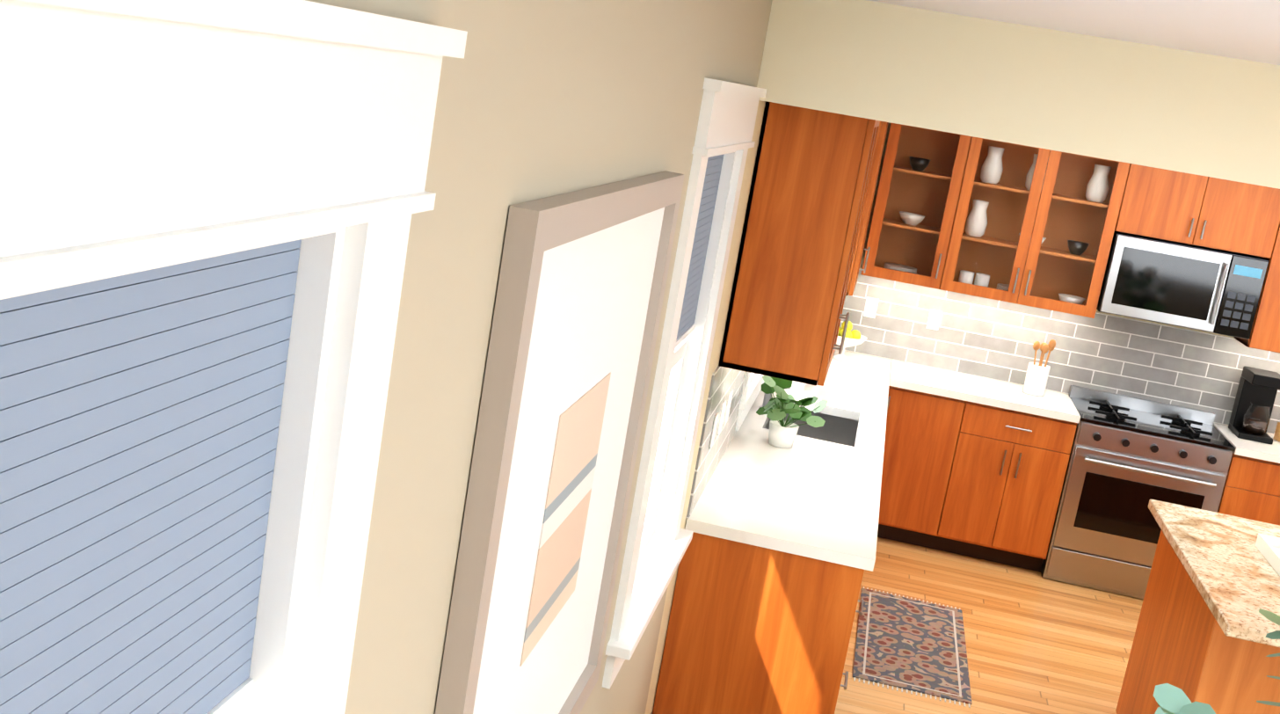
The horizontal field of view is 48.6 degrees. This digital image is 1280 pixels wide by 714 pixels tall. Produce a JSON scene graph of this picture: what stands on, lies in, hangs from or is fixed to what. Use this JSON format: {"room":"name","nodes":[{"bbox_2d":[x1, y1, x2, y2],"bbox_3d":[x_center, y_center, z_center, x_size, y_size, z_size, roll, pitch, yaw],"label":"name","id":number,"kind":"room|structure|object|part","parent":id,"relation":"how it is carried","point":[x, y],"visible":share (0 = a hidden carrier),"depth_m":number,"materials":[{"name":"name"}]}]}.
{"room":"kitchen","nodes":[
{"label":"kitchen","id":0,"kind":"room"},
{"bbox_2d":[305,0,772,713],"bbox_3d":[-0.087,0.347,3.386,0.150,2.630,10.550,11,11,9],"label":"wall","id":1,"kind":"structure","parent":0,"point":[540,98],"depth_m":1.72,"materials":[{"name":"beige paint"}]},
{"bbox_2d":[0,0,467,713],"bbox_3d":[-0.489,0.502,0.821,0.210,1.470,1.360,11,11,9],"label":"dining room window","id":2,"kind":"structure","parent":1,"relation":"in","point":[207,207],"depth_m":1.02,"materials":[{"name":"white wood"}]},
{"bbox_2d":[435,171,684,713],"bbox_3d":[-0.125,0.256,2.397,0.038,1.100,1.150,11,11,9],"label":"framed art","id":3,"kind":"object","parent":1,"relation":"attached to","point":[581,286],"depth_m":2.22,"materials":[{"name":"beige"}]},
{"bbox_3d":[-0.123,0.262,2.419,0.002,0.420,0.380,11,11,9],"label":"art print","id":4,"kind":"part","parent":3,"relation":"part of"},
{"bbox_2d":[602,77,766,688],"bbox_3d":[0.071,0.004,3.757,0.210,1.470,1.000,11,11,9],"label":"dining room window","id":5,"kind":"structure","parent":1,"relation":"in","point":[658,540],"depth_m":3.88,"materials":[{"name":"white wood"}]},
{"bbox_2d":[686,364,746,517],"bbox_3d":[0.554,-0.026,6.480,0.008,0.491,3.870,11,11,9],"label":"tile backsplash","id":6,"kind":"structure","parent":1,"relation":"attached to","point":[723,380],"depth_m":4.95,"materials":[{"name":"grey tile"}]},
{"bbox_2d":[708,412,718,449],"bbox_3d":[0.255,0.254,4.879,0.007,0.116,0.070,11,11,9],"label":"electrical outlet","id":7,"kind":"object","parent":6,"relation":"attached to","point":[713,430],"visible":1,"depth_m":4.86,"materials":[{"name":"white plastic"}]},
{"bbox_2d":[717,400,726,435],"bbox_3d":[0.294,0.219,5.082,0.007,0.116,0.070,11,11,9],"label":"light switch","id":8,"kind":"object","parent":6,"relation":"attached to","point":[721,418],"visible":0.98,"depth_m":5.06,"materials":[{"name":"white plastic"}]},
{"bbox_2d":[724,390,733,423],"bbox_3d":[0.331,0.186,5.276,0.007,0.116,0.070,11,11,9],"label":"electrical outlet","id":9,"kind":"object","parent":6,"relation":"attached to","point":[728,406],"visible":0.98,"depth_m":5.25,"materials":[{"name":"white plastic"}]},
{"bbox_2d":[734,371,764,430],"bbox_3d":[0.543,-0.442,6.264,0.190,1.330,1.160,11,11,9],"label":"sink window","id":10,"kind":"structure","parent":1,"relation":"in","point":[752,383],"depth_m":6.02,"materials":[{"name":"white"}]},
{"bbox_2d":[761,416,770,427],"bbox_3d":[0.565,0.367,6.459,0.010,0.175,0.720,11,11,9],"label":"countertop","id":11,"kind":"structure","parent":1,"relation":"attached to","point":[767,420],"depth_m":6.31,"materials":[{"name":"white stone"}]},
{"bbox_2d":[783,409,856,444],"bbox_3d":[0.831,0.347,6.782,0.420,0.175,0.010,11,11,9],"label":"sink","id":12,"kind":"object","parent":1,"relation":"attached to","point":[834,428],"depth_m":6.76,"materials":[{"name":"grey metal"}]},
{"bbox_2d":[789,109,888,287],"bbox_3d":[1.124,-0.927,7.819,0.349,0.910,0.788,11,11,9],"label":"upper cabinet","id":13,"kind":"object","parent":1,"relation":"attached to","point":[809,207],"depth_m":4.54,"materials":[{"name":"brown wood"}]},
{"bbox_2d":[852,420,859,444],"bbox_3d":[0.962,0.447,6.397,0.010,0.175,0.720,11,11,9],"label":"countertop","id":14,"kind":"structure","parent":0,"relation":"attached to","point":[857,439],"depth_m":6.39,"materials":[{"name":"white stone"}]},
{"bbox_2d":[834,537,1143,713],"bbox_3d":[2.862,2.305,3.155,6.700,0.100,10.550,11,11,9],"label":"floor","id":15,"kind":"structure","parent":0,"point":[1036,642],"depth_m":6.86,"materials":[{"name":"brown wood"}]},
{"bbox_2d":[652,532,863,713],"bbox_3d":[0.429,1.000,5.050,0.594,0.883,0.690,11,11,9],"label":"base cabinet","id":16,"kind":"object","parent":15,"relation":"on","point":[778,558],"depth_m":4.69,"materials":[{"name":"brown wood"}]},
{"bbox_2d":[684,423,883,571],"bbox_3d":[0.590,0.488,5.332,0.622,0.040,1.495,11,11,9],"label":"countertop","id":17,"kind":"structure","parent":16,"relation":"on","point":[816,498],"depth_m":5.08,"materials":[{"name":"white stone"}]},
{"bbox_2d":[756,375,827,448],"bbox_3d":[0.618,0.224,5.805,0.289,0.292,0.340,11,11,9],"label":"potted plant","id":18,"kind":"object","parent":17,"relation":"on","point":[781,433],"visible":1,"depth_m":5.78,"materials":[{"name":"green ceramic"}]},
{"bbox_2d":[750,399,880,451],"bbox_3d":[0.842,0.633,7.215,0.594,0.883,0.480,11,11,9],"label":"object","id":19,"kind":"structure","parent":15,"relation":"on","point":[869,433],"depth_m":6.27,"materials":[{"name":"white stone"}]},
{"bbox_2d":[756,349,891,427],"bbox_3d":[1.016,0.110,7.562,0.622,0.040,1.667,11,11,9],"label":"countertop","id":20,"kind":"structure","parent":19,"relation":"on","point":[856,389],"depth_m":7.17,"materials":[{"name":"white stone"}]},
{"bbox_2d":[759,376,772,407],"bbox_3d":[0.711,-0.012,6.392,0.249,0.552,0.108,11,11,9],"label":"spring faucet","id":21,"kind":"object","parent":20,"relation":"on","point":[767,398],"visible":0.04,"depth_m":6.41,"materials":[{"name":"silver metal"}]},
{"bbox_2d":[789,380,805,391],"bbox_3d":[0.784,0.083,6.997,0.124,0.154,0.115,11,11,9],"label":"potted plant","id":22,"kind":"object","parent":20,"relation":"on","point":[797,386],"visible":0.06,"depth_m":6.97,"materials":[{"name":"white ceramic"}]},
{"bbox_2d":[832,320,866,361],"bbox_3d":[1.157,-0.097,8.022,0.250,0.223,0.250,11,11,9],"label":"fruit bowl","id":23,"kind":"object","parent":20,"relation":"on","point":[854,338],"visible":0.75,"depth_m":8.00,"materials":[{"name":"white ceramic"}]},
{"bbox_2d":[852,586,972,707],"bbox_3d":[1.245,1.301,6.493,0.500,0.008,1.220,11,11,9],"label":"runner rug","id":24,"kind":"object","parent":15,"relation":"on","point":[907,643],"visible":1,"depth_m":6.40,"materials":[{"name":"multicoloured fabric"}]},
{"bbox_2d":[877,363,968,549],"bbox_3d":[1.534,0.573,8.095,0.450,0.883,0.594,11,11,9],"label":"base cabinet","id":25,"kind":"object","parent":15,"relation":"on","point":[923,432],"depth_m":7.79,"materials":[{"name":"brown wood"}]},
{"bbox_2d":[937,401,1077,572],"bbox_3d":[2.042,0.675,8.015,0.598,0.883,0.594,11,11,9],"label":"base cabinet","id":26,"kind":"object","parent":15,"relation":"on","point":[974,466],"depth_m":7.72,"materials":[{"name":"brown wood"}]},
{"bbox_2d":[888,359,1080,422],"bbox_3d":[1.911,0.185,7.943,1.020,0.040,0.622,11,11,9],"label":"countertop","id":27,"kind":"structure","parent":26,"relation":"on","point":[913,377],"depth_m":7.78,"materials":[{"name":"white stone"}]},
{"bbox_2d":[1022,339,1055,396],"bbox_3d":[2.240,0.049,7.944,0.120,0.328,0.118,11,11,9],"label":"utensil canister","id":28,"kind":"object","parent":27,"relation":"on","point":[1036,379],"visible":1,"depth_m":7.91,"materials":[{"name":"white ceramic"}]},
{"bbox_2d":[1040,385,1235,599],"bbox_3d":[2.720,0.769,7.847,0.796,0.988,0.666,11,11,9],"label":"range","id":29,"kind":"object","parent":15,"relation":"on","point":[1130,457],"visible":0.88,"depth_m":7.61,"materials":[{"name":"silver metal"}]},
{"bbox_2d":[1115,530,1279,713],"bbox_3d":[2.512,1.283,5.384,1.034,0.888,1.124,11,11,9],"label":"kitchen island","id":30,"kind":"object","parent":15,"relation":"on","point":[1204,626],"depth_m":5.20,"materials":[{"name":"brown wood"}]},
{"bbox_2d":[1148,499,1279,650],"bbox_3d":[2.817,0.912,5.126,1.670,0.054,1.530,11,11,9],"label":"island countertop","id":31,"kind":"structure","parent":30,"relation":"on","point":[1219,555],"depth_m":5.18,"materials":[{"name":"beige stone"}]},
{"bbox_2d":[1255,533,1279,575],"bbox_3d":[2.739,0.816,5.264,0.780,0.050,0.380,11,11,9],"label":"tray","id":32,"kind":"object","parent":31,"relation":"on","point":[1268,547],"visible":1,"depth_m":5.39,"materials":[{"name":"white ceramic"}]},
{"bbox_2d":[1217,454,1279,525],"bbox_3d":[3.473,0.962,7.791,0.748,0.883,0.594,11,11,9],"label":"base cabinet","id":33,"kind":"object","parent":15,"relation":"on","point":[1251,490],"depth_m":7.49,"materials":[{"name":"brown wood"}]},
{"bbox_2d":[1212,422,1279,465],"bbox_3d":[4.332,0.671,7.564,2.368,0.040,0.622,11,11,9],"label":"countertop","id":34,"kind":"structure","parent":33,"relation":"on","point":[1249,448],"depth_m":7.53,"materials":[{"name":"white stone"}]},
{"bbox_2d":[1228,365,1279,443],"bbox_3d":[3.388,0.261,7.771,0.180,0.360,0.260,11,11,9],"label":"coffee maker","id":35,"kind":"object","parent":34,"relation":"on","point":[1254,403],"visible":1,"depth_m":7.79,"materials":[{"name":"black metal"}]},
{"bbox_2d":[1272,414,1279,441],"bbox_3d":[3.542,0.379,7.792,0.083,0.175,0.083,9,11,-3],"label":"glass jar","id":36,"kind":"object","parent":34,"relation":"on","point":[1276,435],"visible":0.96,"depth_m":7.75,"materials":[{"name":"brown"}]},
{"bbox_3d":[1.025,2.182,1.937,1.560,0.010,3.150,11,11,9],"label":"dining rug","id":37,"kind":"object","parent":15,"relation":"on","visible":0},
{"bbox_3d":[1.030,1.689,2.456,0.880,0.736,1.880,11,11,9],"label":"dining table","id":38,"kind":"object","parent":37,"relation":"on","visible":0},
{"bbox_3d":[1.003,1.289,2.301,0.440,0.086,0.503,11,11,9],"label":"books","id":39,"kind":"object","parent":38,"relation":"on","visible":0},
{"bbox_2d":[1153,608,1279,713],"bbox_3d":[1.058,0.854,2.257,0.647,0.788,0.693,11,11,9],"label":"plant","id":40,"kind":"object","parent":39,"relation":"on","point":[1170,698],"visible":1,"depth_m":2.15,"materials":[{"name":"green plant"}]},
{"bbox_2d":[756,0,1279,189],"bbox_3d":[3.479,-0.308,3.735,6.400,0.330,0.120,11,11,9],"label":"wall","id":41,"kind":"structure","parent":0,"point":[1187,112],"depth_m":4.05,"materials":[{"name":"beige paint"}]},
{"bbox_2d":[844,122,1272,434],"bbox_3d":[4.120,0.146,7.916,6.550,2.630,0.150,11,11,9],"label":"wall","id":42,"kind":"structure","parent":0,"point":[875,194],"depth_m":8.14,"materials":[{"name":"beige paint"}]},
{"bbox_2d":[860,123,987,291],"bbox_3d":[1.584,-0.878,7.965,0.501,0.910,0.349,11,11,9],"label":"upper cabinet","id":43,"kind":"object","parent":42,"relation":"attached to","point":[927,182],"depth_m":7.99,"materials":[{"name":"brown wood"}]},
{"bbox_2d":[955,138,1134,318],"bbox_3d":[2.147,-0.765,7.877,0.906,0.910,0.349,11,11,9],"label":"upper cabinet","id":44,"kind":"object","parent":42,"relation":"attached to","point":[1006,221],"depth_m":7.93,"materials":[{"name":"brown wood"}]},
{"bbox_2d":[835,268,1279,434],"bbox_3d":[3.259,0.126,7.995,4.850,0.491,0.008,11,11,9],"label":"tile backsplash","id":45,"kind":"structure","parent":42,"relation":"attached to","point":[985,338],"depth_m":8.13,"materials":[{"name":"grey tile"}]},
{"bbox_2d":[863,297,879,318],"bbox_3d":[1.349,-0.289,8.281,0.070,0.116,0.007,11,11,9],"label":"electrical outlet","id":46,"kind":"object","parent":45,"relation":"attached to","point":[871,303],"visible":1,"depth_m":8.28,"materials":[{"name":"white plastic"}]},
{"bbox_2d":[926,308,942,330],"bbox_3d":[1.708,-0.217,8.225,0.070,0.116,0.007,11,11,9],"label":"electrical outlet","id":47,"kind":"object","parent":45,"relation":"attached to","point":[934,316],"visible":1,"depth_m":8.22,"materials":[{"name":"white plastic"}]},
{"bbox_2d":[1117,164,1279,348],"bbox_3d":[2.958,-0.602,7.750,0.889,0.910,0.349,11,11,9],"label":"upper cabinet","id":48,"kind":"object","parent":42,"relation":"attached to","point":[1224,214],"depth_m":7.54,"materials":[{"name":"brown wood"}]},
{"bbox_2d":[1096,231,1268,339],"bbox_3d":[2.940,-0.403,7.748,0.790,0.430,0.425,11,11,9],"label":"microwave","id":49,"kind":"object","parent":48,"relation":"attached to","point":[1185,285],"visible":1,"depth_m":7.58,"materials":[{"name":"silver metal"}]},
{"bbox_2d":[1254,249,1279,352],"bbox_3d":[3.789,-0.435,7.620,0.863,0.910,0.349,11,11,9],"label":"upper cabinet","id":50,"kind":"object","parent":42,"relation":"attached to","point":[1269,338],"depth_m":7.56,"materials":[{"name":"brown wood"}]},
{"bbox_2d":[866,0,1279,65],"bbox_3d":[2.919,0.013,0.573,6.700,0.100,6.320,11,11,9],"label":"ceiling","id":51,"kind":"structure","parent":0,"point":[1247,30],"depth_m":3.39,"materials":[{"name":"white paint"}]}
]}

